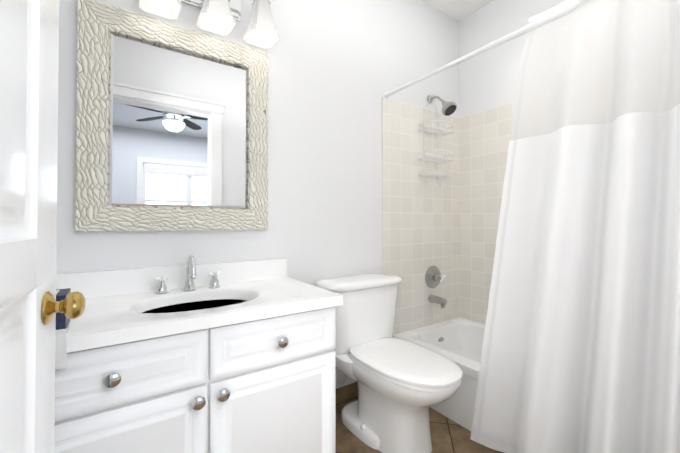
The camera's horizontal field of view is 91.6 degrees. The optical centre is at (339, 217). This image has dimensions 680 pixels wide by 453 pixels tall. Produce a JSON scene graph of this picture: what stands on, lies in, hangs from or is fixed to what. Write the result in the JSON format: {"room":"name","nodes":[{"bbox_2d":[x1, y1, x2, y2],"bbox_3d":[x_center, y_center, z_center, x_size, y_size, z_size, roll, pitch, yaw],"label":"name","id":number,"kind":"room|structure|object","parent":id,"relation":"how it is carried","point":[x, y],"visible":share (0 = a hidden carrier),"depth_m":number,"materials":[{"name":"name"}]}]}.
{"room":"bathroom","nodes":[
{"label":"bathroom","id":0,"kind":"room"},
{"bbox_2d":[56,0,458,387],"bbox_3d":[-0.125,-0.244,2.000,2.784,2.740,0.100,1,-1,-34],"label":"wall","id":1,"kind":"structure","parent":0,"point":[337,69],"depth_m":1.93,"materials":[{"name":"white paint"}]},
{"bbox_2d":[75,0,267,231],"bbox_3d":[-0.707,-0.403,1.517,0.786,0.924,0.036,1,-1,-34],"label":"mirror","id":2,"kind":"object","parent":1,"relation":"attached to","point":[171,127],"visible":1,"depth_m":1.47,"materials":[{"name":"beige wood"}]},
{"bbox_2d":[139,0,279,48],"bbox_3d":[-0.579,-1.025,1.516,0.586,0.310,0.197,1,-1,-34],"label":"sconce","id":3,"kind":"object","parent":1,"relation":"attached to","point":[220,17],"visible":1,"depth_m":1.55,"materials":[{"name":"white glass"}]},
{"bbox_2d":[336,382,357,404],"bbox_3d":[-0.011,1.079,1.994,0.714,0.095,0.010,1,-1,-34],"label":"baseboard","id":4,"kind":"structure","parent":1,"relation":"attached to","point":[348,392],"depth_m":2.02,"materials":[{"name":"tile"}]},
{"bbox_2d":[382,96,459,334],"bbox_3d":[0.625,0.117,2.442,0.827,1.850,0.008,1,-1,-34],"label":"wall tile","id":5,"kind":"structure","parent":1,"relation":"attached to","point":[420,227],"depth_m":2.40,"materials":[{"name":"beige tile"}]},
{"bbox_2d":[425,95,456,307],"bbox_3d":[0.757,-0.137,2.402,0.170,1.570,0.227,1,-1,-34],"label":"shower faucet set","id":6,"kind":"object","parent":5,"relation":"attached to","point":[434,277],"visible":0.98,"depth_m":2.42,"materials":[{"name":"silver metal"}]},
{"bbox_2d":[418,94,453,184],"bbox_3d":[0.718,-0.584,2.425,0.276,0.677,0.134,1,-1,-34],"label":"caddy shelf","id":7,"kind":"object","parent":6,"relation":"hanging from","point":[437,157],"visible":1,"depth_m":2.43,"materials":[{"name":"white metal"}]},
{"bbox_2d":[383,0,679,452],"bbox_3d":[0.738,0.100,1.507,0.156,1.970,1.679,1,-1,-34],"label":"shower curtain","id":8,"kind":"object","parent":1,"relation":"attached to","point":[580,353],"visible":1,"depth_m":1.25,"materials":[{"name":"white fabric"}]},
{"bbox_2d":[336,398,503,452],"bbox_3d":[0.383,1.167,1.238,2.784,0.100,1.900,1,-1,-34],"label":"floor","id":9,"kind":"structure","parent":0,"point":[448,435],"depth_m":1.67,"materials":[{"name":"tile"}]},
{"bbox_2d":[54,255,342,452],"bbox_3d":[-0.571,0.638,1.281,1.043,0.957,0.560,1,-1,-34],"label":"bathroom vanity","id":10,"kind":"object","parent":9,"relation":"on","point":[191,356],"visible":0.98,"depth_m":1.13,"materials":[{"name":"white painted wood"},{"name":"chrome"}]},
{"bbox_2d":[55,288,70,369],"bbox_3d":[-0.806,0.271,0.891,0.125,0.233,0.181,1,-1,-34],"label":"tissue box","id":11,"kind":"object","parent":10,"relation":"on","point":[62,324],"visible":0.23,"depth_m":0.85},
{"bbox_2d":[315,273,462,452],"bbox_3d":[0.245,0.736,1.702,0.579,0.773,0.780,1,-1,-34],"label":"toilet","id":12,"kind":"object","parent":9,"relation":"on","point":[403,385],"visible":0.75,"depth_m":1.64,"materials":[{"name":"white ceramic"}]},
{"bbox_2d":[393,317,484,430],"bbox_3d":[1.125,0.956,1.756,0.756,0.335,1.666,1,-1,-34],"label":"bathtub","id":13,"kind":"object","parent":9,"relation":"on","point":[458,341],"visible":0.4,"depth_m":2.24,"materials":[{"name":"white ceramic"}]},
{"bbox_2d":[421,0,493,20],"bbox_3d":[0.383,-1.673,1.275,2.784,0.100,1.900,1,-1,-34],"label":"ceiling","id":14,"kind":"structure","parent":0,"point":[458,10],"depth_m":2.52,"materials":[{"name":"white paint"}]},
{"bbox_2d":[459,0,565,117],"bbox_3d":[1.519,-0.244,1.972,0.100,2.740,1.800,1,-1,-34],"label":"wall","id":15,"kind":"structure","parent":0,"point":[487,79],"depth_m":2.46,"materials":[{"name":"white paint"}]},
{"bbox_2d":[459,102,513,323],"bbox_3d":[1.441,0.031,1.988,0.008,1.690,1.680,1,-1,-34],"label":"wall tile","id":16,"kind":"structure","parent":15,"relation":"attached to","point":[484,137],"depth_m":2.52,"materials":[{"name":"beige tile"}]},
{"bbox_3d":[0.265,-0.023,0.106,1.216,2.250,0.173,1,-1,-34],"label":"door frame","id":17,"kind":"structure","parent":0,"visible":0},
{"bbox_2d":[0,0,85,452],"bbox_3d":[-0.296,0.035,0.207,0.175,2.113,0.904,1,-1,-34],"label":"door","id":18,"kind":"structure","parent":17,"relation":"attached to","point":[30,306],"depth_m":0.49,"materials":[{"name":"white wood"}]}
]}

